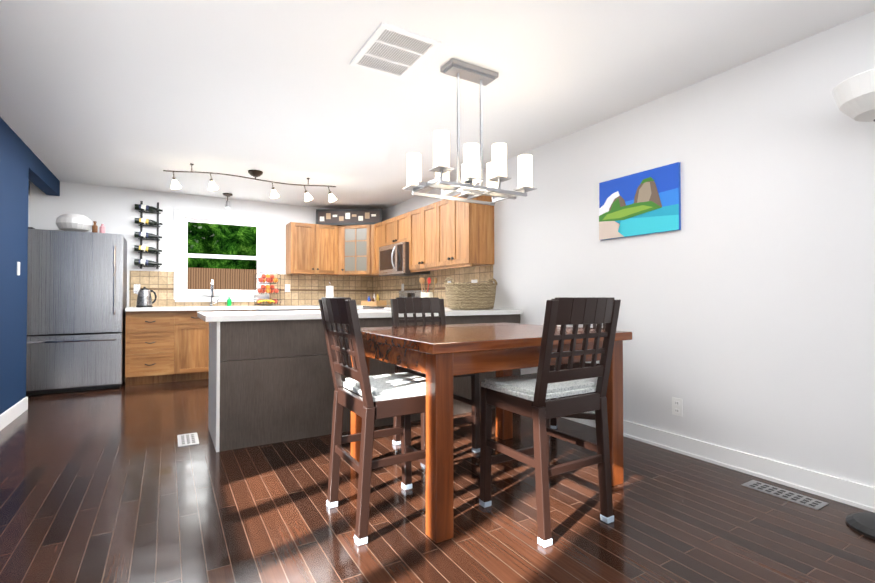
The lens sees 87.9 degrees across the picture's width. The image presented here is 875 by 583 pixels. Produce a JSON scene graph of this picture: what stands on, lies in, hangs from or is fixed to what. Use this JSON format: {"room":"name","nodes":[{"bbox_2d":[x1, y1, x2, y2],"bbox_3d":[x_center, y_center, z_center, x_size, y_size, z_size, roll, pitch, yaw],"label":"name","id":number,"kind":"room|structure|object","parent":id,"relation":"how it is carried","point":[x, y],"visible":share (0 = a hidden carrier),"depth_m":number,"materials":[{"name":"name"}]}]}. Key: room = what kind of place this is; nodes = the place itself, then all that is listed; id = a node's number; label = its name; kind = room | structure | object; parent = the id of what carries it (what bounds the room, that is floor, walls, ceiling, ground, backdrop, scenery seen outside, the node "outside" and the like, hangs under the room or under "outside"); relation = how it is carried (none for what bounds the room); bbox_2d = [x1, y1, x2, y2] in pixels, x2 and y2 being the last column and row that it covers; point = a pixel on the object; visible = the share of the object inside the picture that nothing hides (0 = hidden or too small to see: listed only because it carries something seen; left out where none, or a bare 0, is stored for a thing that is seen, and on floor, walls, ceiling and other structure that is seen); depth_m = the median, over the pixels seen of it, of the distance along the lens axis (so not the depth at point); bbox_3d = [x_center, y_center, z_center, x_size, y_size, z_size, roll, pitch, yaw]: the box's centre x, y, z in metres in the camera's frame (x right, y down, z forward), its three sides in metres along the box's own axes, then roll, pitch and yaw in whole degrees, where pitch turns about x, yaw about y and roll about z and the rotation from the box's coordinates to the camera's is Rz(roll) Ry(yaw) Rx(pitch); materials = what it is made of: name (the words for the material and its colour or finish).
{"room":"kitchen","nodes":[
{"label":"kitchen","id":0,"kind":"room"},
{"bbox_2d":[0,117,28,414],"bbox_3d":[-1.710,-0.173,0.579,0.120,2.420,8.360,0,-1,-31],"label":"wall","id":1,"kind":"structure","parent":0,"point":[14,168],"depth_m":3.81,"materials":[{"name":"blue paint"}]},
{"bbox_2d":[0,397,27,430],"bbox_3d":[-1.683,0.981,0.649,0.014,0.115,8.240,0,-1,-31],"label":"baseboard","id":2,"kind":"structure","parent":1,"relation":"attached to","point":[16,410],"depth_m":3.80,"materials":[{"name":"white wood"}]},
{"bbox_2d":[17,262,19,274],"bbox_3d":[-3.630,-0.198,3.934,0.009,0.115,0.070,0,-1,-31],"label":"light switch","id":3,"kind":"object","parent":1,"relation":"attached to","point":[18,268],"visible":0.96,"depth_m":3.92,"materials":[{"name":"white plastic"}]},
{"bbox_2d":[28,181,29,226],"bbox_3d":[-4.532,-0.117,4.793,0.120,2.420,1.050,0,-1,-31],"label":"wall","id":4,"kind":"structure","parent":0,"point":[29,206],"depth_m":5.27,"materials":[{"name":"white paint"}]},
{"bbox_2d":[29,148,59,195],"bbox_3d":[-4.207,-1.237,4.792,0.120,0.180,1.410,0,-1,-31],"label":"header beam","id":5,"kind":"structure","parent":0,"point":[43,178],"depth_m":4.78,"materials":[{"name":"blue paint"}]},
{"bbox_2d":[30,181,371,306],"bbox_3d":[-3.378,-0.099,6.160,5.620,2.420,0.120,0,-1,-31],"label":"wall","id":6,"kind":"structure","parent":0,"point":[112,210],"depth_m":5.86,"materials":[{"name":"white paint"}]},
{"bbox_2d":[134,201,162,268],"bbox_3d":[-3.710,-0.728,5.830,0.304,0.870,0.114,0,-1,-31],"label":"wine rack","id":7,"kind":"object","parent":6,"relation":"attached to","point":[141,235],"visible":1,"depth_m":5.81,"materials":[{"name":"black metal"}]},
{"bbox_2d":[174,208,269,301],"bbox_3d":[-3.001,-0.478,6.367,1.203,1.244,0.158,0,-1,-31],"label":"window","id":8,"kind":"structure","parent":6,"relation":"in","point":[182,219],"depth_m":6.28,"materials":[{"name":"white"}]},
{"bbox_2d":[129,271,372,306],"bbox_3d":[-2.472,-0.025,6.621,3.350,0.460,0.012,0,-1,-31],"label":"tile backsplash","id":9,"kind":"structure","parent":6,"relation":"attached to","point":[307,289],"depth_m":6.78,"materials":[{"name":"brown tile"}]},
{"bbox_2d":[134,284,139,292],"bbox_3d":[-3.837,-0.034,5.797,0.070,0.115,0.009,0,-1,-31],"label":"outlet","id":10,"kind":"object","parent":9,"relation":"attached to","point":[137,287],"depth_m":5.80,"materials":[{"name":"white plastic"}]},
{"bbox_2d":[285,284,289,291],"bbox_3d":[-2.230,-0.051,6.753,0.075,0.115,0.009,0,-1,-31],"label":"outlet","id":11,"kind":"object","parent":9,"relation":"attached to","point":[287,286],"depth_m":6.75,"materials":[{"name":"white plastic"}]},
{"bbox_2d":[286,222,321,274],"bbox_3d":[-2.004,-0.625,6.726,0.405,0.737,0.321,0,-1,-31],"label":"upper cabinet","id":12,"kind":"object","parent":6,"relation":"attached to","point":[303,240],"depth_m":6.61,"materials":[{"name":"brown wood"}]},
{"bbox_2d":[322,225,333,275],"bbox_3d":[-1.754,-0.623,6.874,0.404,0.737,0.321,0,-1,-31],"label":"upper cabinet","id":13,"kind":"object","parent":6,"relation":"attached to","point":[327,230],"depth_m":6.77,"materials":[{"name":"brown wood"}]},
{"bbox_2d":[0,379,874,582],"bbox_3d":[-0.881,1.115,1.945,5.620,0.120,9.890,0,-1,-31],"label":"floor","id":14,"kind":"structure","parent":0,"point":[115,485],"depth_m":2.15,"materials":[{"name":"brown wood"}]},
{"bbox_2d":[26,227,126,395],"bbox_3d":[-4.097,0.215,5.154,0.900,1.765,0.767,0,-1,-31],"label":"fridge","id":15,"kind":"object","parent":14,"relation":"on","point":[76,297],"visible":0.79,"depth_m":4.90,"materials":[{"name":"grey metal"}]},
{"bbox_2d":[56,214,91,231],"bbox_3d":[-4.125,-0.769,5.155,0.330,0.200,0.330,0,-1,-31],"label":"bowl","id":16,"kind":"object","parent":15,"relation":"on","point":[74,222],"visible":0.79,"depth_m":5.05,"materials":[{"name":"white ceramic"}]},
{"bbox_2d":[92,221,97,232],"bbox_3d":[-3.951,-0.738,5.234,0.052,0.140,0.052,-1,-1,44],"label":"bottle","id":17,"kind":"object","parent":15,"relation":"on","point":[95,228],"depth_m":5.22,"materials":[{"name":"brown glass"}]},
{"bbox_2d":[99,224,104,232],"bbox_3d":[-3.891,-0.725,5.270,0.052,0.115,0.052,-1,-1,44],"label":"bottle","id":18,"kind":"object","parent":15,"relation":"on","point":[101,229],"depth_m":5.25,"materials":[{"name":"pink plastic"}]},
{"bbox_2d":[125,311,180,385],"bbox_3d":[-3.520,0.670,5.632,0.547,0.868,0.621,0,-1,-31],"label":"base cabinet","id":19,"kind":"object","parent":14,"relation":"on","point":[165,346],"depth_m":5.37,"materials":[{"name":"brown wood"}]},
{"bbox_2d":[177,433,198,446],"bbox_3d":[-1.806,1.071,3.286,0.130,0.004,0.300,0,-1,-31],"label":"floor vent","id":20,"kind":"object","parent":14,"relation":"in","point":[188,439],"visible":1,"depth_m":3.28,"materials":[{"name":"silver metal"}]},
{"bbox_2d":[181,310,224,380],"bbox_3d":[-3.112,0.673,5.875,0.517,0.868,0.621,0,-1,-31],"label":"base cabinet","id":21,"kind":"object","parent":14,"relation":"on","point":[194,331],"depth_m":5.60,"materials":[{"name":"brown wood"}]},
{"bbox_2d":[225,310,255,310],"bbox_3d":[-2.766,0.676,6.080,0.515,0.868,0.621,0,-1,-31],"label":"base cabinet","id":22,"kind":"object","parent":14,"relation":"on","point":[225,310],"depth_m":5.86,"materials":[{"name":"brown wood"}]},
{"bbox_2d":[125,305,319,310],"bbox_3d":[-2.306,0.224,6.336,3.348,0.040,0.663,0,-1,-31],"label":"countertop","id":23,"kind":"structure","parent":22,"relation":"on","point":[181,308],"depth_m":5.77,"materials":[{"name":"white stone"}]},
{"bbox_2d":[133,287,156,306],"bbox_3d":[-3.625,0.067,5.627,0.248,0.252,0.170,0,-1,-31],"label":"kettle","id":24,"kind":"object","parent":23,"relation":"on","point":[144,298],"visible":1,"depth_m":5.57,"materials":[{"name":"silver metal"}]},
{"bbox_2d":[209,280,218,305],"bbox_3d":[-2.997,0.021,6.111,0.117,0.357,0.213,0,-1,-31],"label":"faucet","id":25,"kind":"object","parent":23,"relation":"on","point":[212,292],"visible":1,"depth_m":6.13,"materials":[{"name":"silver metal"}]},
{"bbox_2d":[227,295,231,305],"bbox_3d":[-2.878,0.122,6.274,0.056,0.160,0.056,0,-1,-31],"label":"soap bottle","id":26,"kind":"object","parent":23,"relation":"on","point":[229,301],"visible":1,"depth_m":6.25,"materials":[{"name":"green plastic"}]},
{"bbox_2d":[253,272,281,305],"bbox_3d":[-2.396,-0.033,6.405,0.347,0.473,0.245,0,-1,-31],"label":"fruit basket","id":27,"kind":"object","parent":23,"relation":"on","point":[263,278],"visible":1,"depth_m":6.38,"materials":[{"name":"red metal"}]},
{"bbox_2d":[326,283,333,296],"bbox_3d":[-1.633,0.036,6.882,0.148,0.347,0.150,0,-1,-31],"label":"paper towel","id":28,"kind":"object","parent":23,"relation":"on","point":[329,291],"visible":0.5,"depth_m":6.84,"materials":[{"name":"white paper"}]},
{"bbox_2d":[256,309,301,310],"bbox_3d":[-2.124,0.678,6.099,0.595,0.865,0.085,0,-1,-31],"label":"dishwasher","id":29,"kind":"object","parent":22,"relation":"in","point":[278,310],"depth_m":6.09,"materials":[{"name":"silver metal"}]},
{"bbox_2d":[357,305,390,308],"bbox_3d":[-0.872,0.226,6.537,0.678,0.040,0.405,0,-1,-31],"label":"countertop","id":30,"kind":"structure","parent":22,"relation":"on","point":[358,306],"depth_m":6.32,"materials":[{"name":"white stone"}]},
{"bbox_2d":[361,294,386,305],"bbox_3d":[-0.954,0.122,6.796,0.340,0.173,0.200,-1,-1,39],"label":"tray","id":31,"kind":"object","parent":30,"relation":"on","point":[373,302],"visible":1,"depth_m":6.72,"materials":[{"name":"brown wood"}]},
{"bbox_2d":[208,314,520,451],"bbox_3d":[-0.506,0.648,3.989,2.647,0.869,0.670,0,-1,-31],"label":"base cabinet","id":32,"kind":"object","parent":14,"relation":"on","point":[270,381],"visible":0.35,"depth_m":3.25,"materials":[{"name":"dark gray painted wood"},{"name":"white painted wood"}]},
{"bbox_2d":[197,307,522,321],"bbox_3d":[-0.590,0.194,4.068,2.718,0.040,0.940,0,-1,-31],"label":"countertop","id":33,"kind":"structure","parent":32,"relation":"on","point":[385,312],"depth_m":3.58,"materials":[{"name":"white stone"}]},
{"bbox_2d":[419,277,436,296],"bbox_3d":[-0.122,0.011,5.408,0.219,0.359,0.148,0,-1,-31],"label":"utensil crock","id":34,"kind":"object","parent":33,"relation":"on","point":[425,293],"visible":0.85,"depth_m":5.38,"materials":[{"name":"beige ceramic"}]},
{"bbox_2d":[444,277,497,309],"bbox_3d":[0.334,0.019,4.515,0.550,0.318,0.352,0,-1,-31],"label":"woven basket","id":35,"kind":"object","parent":33,"relation":"on","point":[470,296],"visible":1,"depth_m":4.36,"materials":[{"name":"beige wicker"}]},
{"bbox_2d":[319,297,425,545],"bbox_3d":[-0.270,0.543,2.170,0.521,1.030,0.434,0,-1,-31],"label":"chair","id":36,"kind":"object","parent":14,"relation":"on","point":[364,395],"visible":0.83,"depth_m":2.03,"materials":[{"name":"black wood"}]},
{"bbox_2d":[363,290,429,309],"bbox_3d":[-0.587,0.547,6.020,0.682,1.125,0.750,0,-1,-31],"label":"range","id":37,"kind":"object","parent":14,"relation":"on","point":[414,293],"visible":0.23,"depth_m":6.07,"materials":[{"name":"grey metal"}]},
{"bbox_2d":[390,297,479,452],"bbox_3d":[-0.030,0.556,3.143,0.434,1.030,0.521,0,-1,-31],"label":"chair","id":38,"kind":"object","parent":14,"relation":"on","point":[415,305],"visible":0.27,"depth_m":3.17,"materials":[{"name":"black wood"}]},
{"bbox_2d":[346,322,631,542],"bbox_3d":[0.249,0.645,2.653,1.280,0.840,1.100,0,-1,-31],"label":"dining table","id":39,"kind":"object","parent":14,"relation":"on","point":[440,356],"visible":0.73,"depth_m":2.11,"materials":[{"name":"brown wood"}]},
{"bbox_2d":[479,297,620,547],"bbox_3d":[0.525,0.543,2.151,0.434,1.030,0.521,0,-1,-31],"label":"chair","id":40,"kind":"object","parent":14,"relation":"on","point":[529,395],"visible":1,"depth_m":2.03,"materials":[{"name":"dark wood"},{"name":"fabric"}]},
{"bbox_2d":[550,299,605,428],"bbox_3d":[1.030,0.559,3.346,0.434,1.030,0.521,0,-1,22],"label":"chair","id":41,"kind":"object","parent":14,"relation":"on","point":[590,416],"visible":0.1,"depth_m":3.12,"materials":[{"name":"black wood"}]},
{"bbox_2d":[741,480,828,509],"bbox_3d":[1.807,1.058,2.375,0.130,0.004,0.340,0,-1,-31],"label":"floor vent","id":42,"kind":"object","parent":14,"relation":"in","point":[809,502],"visible":1,"depth_m":2.36,"materials":[{"name":"silver metal"}]},
{"bbox_2d":[832,68,874,539],"bbox_3d":[1.988,0.056,2.007,0.350,2.000,0.350,0,-1,-31],"label":"floor lamp","id":43,"kind":"object","parent":14,"relation":"on","point":[854,96],"visible":1,"depth_m":2.01,"materials":[{"name":"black metal"}]},
{"bbox_2d":[0,0,874,209],"bbox_3d":[-0.881,-1.414,1.978,5.620,0.100,9.890,0,-1,-31],"label":"ceiling","id":44,"kind":"structure","parent":0,"point":[138,94],"depth_m":2.90,"materials":[{"name":"white paint"}]},
{"bbox_2d":[223,193,232,208],"bbox_3d":[-2.816,-1.211,6.090,0.124,0.196,0.124,0,-1,-31],"label":"ceiling spotlight","id":45,"kind":"object","parent":44,"relation":"attached to","point":[227,205],"visible":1,"depth_m":6.06,"materials":[{"name":"brown metal"}]},
{"bbox_2d":[163,163,336,201],"bbox_3d":[-1.992,-1.188,4.987,1.768,0.272,0.202,0,-1,-27],"label":"track light","id":46,"kind":"object","parent":44,"relation":"attached to","point":[175,184],"visible":0.98,"depth_m":4.96,"materials":[{"name":"brown metal"}]},
{"bbox_2d":[350,22,440,79],"bbox_3d":[-0.250,-1.350,2.580,0.350,0.012,0.470,0,-1,-31],"label":"ceiling vent","id":47,"kind":"object","parent":44,"relation":"in","point":[392,51],"visible":1,"depth_m":2.55,"materials":[{"name":"white metal"}]},
{"bbox_2d":[403,58,536,205],"bbox_3d":[0.198,-0.968,2.771,0.720,0.769,0.420,0,-1,-31],"label":"pendant chandelier","id":48,"kind":"object","parent":44,"relation":"hanging from","point":[496,171],"visible":1,"depth_m":2.71,"materials":[{"name":"white glass"}]},
{"bbox_2d":[375,11,874,486],"bbox_3d":[1.513,-0.137,3.316,0.120,2.420,9.770,0,-1,-31],"label":"wall","id":49,"kind":"structure","parent":0,"point":[745,294],"depth_m":2.71,"materials":[{"name":"white paint"}]},
{"bbox_2d":[334,224,377,276],"bbox_3d":[-1.228,-0.625,6.748,0.486,0.737,0.475,0,-1,-31],"label":"upper cabinet","id":50,"kind":"object","parent":49,"relation":"attached to","point":[353,244],"depth_m":6.79,"materials":[{"name":"brown wood"}]},
{"bbox_2d":[316,208,381,224],"bbox_3d":[-1.325,-1.115,6.787,1.004,0.240,0.026,0,-1,5],"label":"picture frame","id":51,"kind":"object","parent":50,"relation":"on","point":[371,216],"visible":0.98,"depth_m":6.78,"materials":[{"name":"black metal"}]},
{"bbox_2d":[374,221,385,275],"bbox_3d":[-0.697,-0.627,6.603,0.322,0.737,0.432,0,-1,-31],"label":"upper cabinet","id":52,"kind":"object","parent":49,"relation":"attached to","point":[379,228],"depth_m":6.57,"materials":[{"name":"brown wood"}]},
{"bbox_2d":[386,217,393,245],"bbox_3d":[-0.502,-0.811,6.279,0.322,0.377,0.442,0,-1,-31],"label":"upper cabinet","id":53,"kind":"object","parent":49,"relation":"attached to","point":[390,222],"depth_m":6.22,"materials":[{"name":"brown wood"}]},
{"bbox_2d":[394,212,409,243],"bbox_3d":[-0.335,-0.815,5.997,0.322,0.377,0.442,0,-1,-31],"label":"upper cabinet","id":54,"kind":"object","parent":49,"relation":"attached to","point":[401,223],"depth_m":5.90,"materials":[{"name":"brown wood"}]},
{"bbox_2d":[379,242,429,276],"bbox_3d":[-0.482,-0.416,6.095,0.468,0.407,0.760,0,-1,-31],"label":"microwave","id":55,"kind":"object","parent":54,"relation":"attached to","point":[393,259],"visible":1,"depth_m":5.87,"materials":[{"name":"grey metal"}]},
{"bbox_2d":[406,209,441,272],"bbox_3d":[-0.134,-0.639,5.658,0.322,0.737,0.456,0,-1,-31],"label":"upper cabinet","id":56,"kind":"object","parent":49,"relation":"attached to","point":[413,243],"depth_m":5.62,"materials":[{"name":"brown wood"}]},
{"bbox_2d":[418,203,433,268],"bbox_3d":[0.041,-0.643,5.363,0.322,0.737,0.457,0,-1,-31],"label":"upper cabinet","id":57,"kind":"object","parent":49,"relation":"attached to","point":[425,214],"depth_m":5.36,"materials":[{"name":"brown wood"}]},
{"bbox_2d":[373,265,492,308],"bbox_3d":[-0.225,-0.031,6.109,0.012,0.460,3.150,0,-1,-31],"label":"tile backsplash","id":58,"kind":"structure","parent":49,"relation":"attached to","point":[387,288],"depth_m":5.83,"materials":[{"name":"brown tile"}]},
{"bbox_2d":[434,199,449,268],"bbox_3d":[0.210,-0.647,5.078,0.322,0.737,0.434,0,-1,-31],"label":"upper cabinet","id":59,"kind":"object","parent":49,"relation":"attached to","point":[444,234],"depth_m":5.08,"materials":[{"name":"brown wood"}]},
{"bbox_2d":[446,193,493,268],"bbox_3d":[0.359,-0.650,4.828,0.322,0.737,0.377,0,-1,-31],"label":"upper cabinet","id":60,"kind":"object","parent":49,"relation":"attached to","point":[469,226],"depth_m":4.70,"materials":[{"name":"brown wood"}]},
{"bbox_2d":[599,162,680,239],"bbox_3d":[1.443,-0.632,3.293,0.029,0.450,0.644,0,-1,-31],"label":"canvas painting","id":61,"kind":"object","parent":49,"relation":"attached to","point":[644,202],"visible":1,"depth_m":3.25,"materials":[{"name":"blue"}]},
{"bbox_2d":[672,397,682,416],"bbox_3d":[1.600,0.770,3.031,0.008,0.115,0.070,0,-1,-31],"label":"outlet","id":62,"kind":"object","parent":49,"relation":"attached to","point":[677,406],"visible":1,"depth_m":3.02,"materials":[{"name":"white plastic"}]},
{"bbox_2d":[562,411,874,512],"bbox_3d":[2.345,0.996,1.765,0.020,0.115,6.040,0,-1,-31],"label":"baseboard","id":63,"kind":"structure","parent":49,"relation":"attached to","point":[854,494],"depth_m":2.60,"materials":[{"name":"white wood"}]},
{"label":"outside","id":64,"kind":"structure","parent":0,"visible":0},
{"bbox_2d":[187,268,256,289],"bbox_3d":[-4.607,0.832,9.955,18.000,2.660,0.080,0,-1,-31],"label":"fence","id":65,"kind":"object","parent":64,"point":[227,279],"visible":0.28,"depth_m":9.90,"materials":[{"name":"brown wood"}]},
{"bbox_2d":[188,222,256,269],"bbox_3d":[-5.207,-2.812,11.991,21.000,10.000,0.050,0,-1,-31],"label":"foliage","id":66,"kind":"object","parent":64,"point":[215,239],"depth_m":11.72,"materials":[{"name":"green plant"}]}
]}

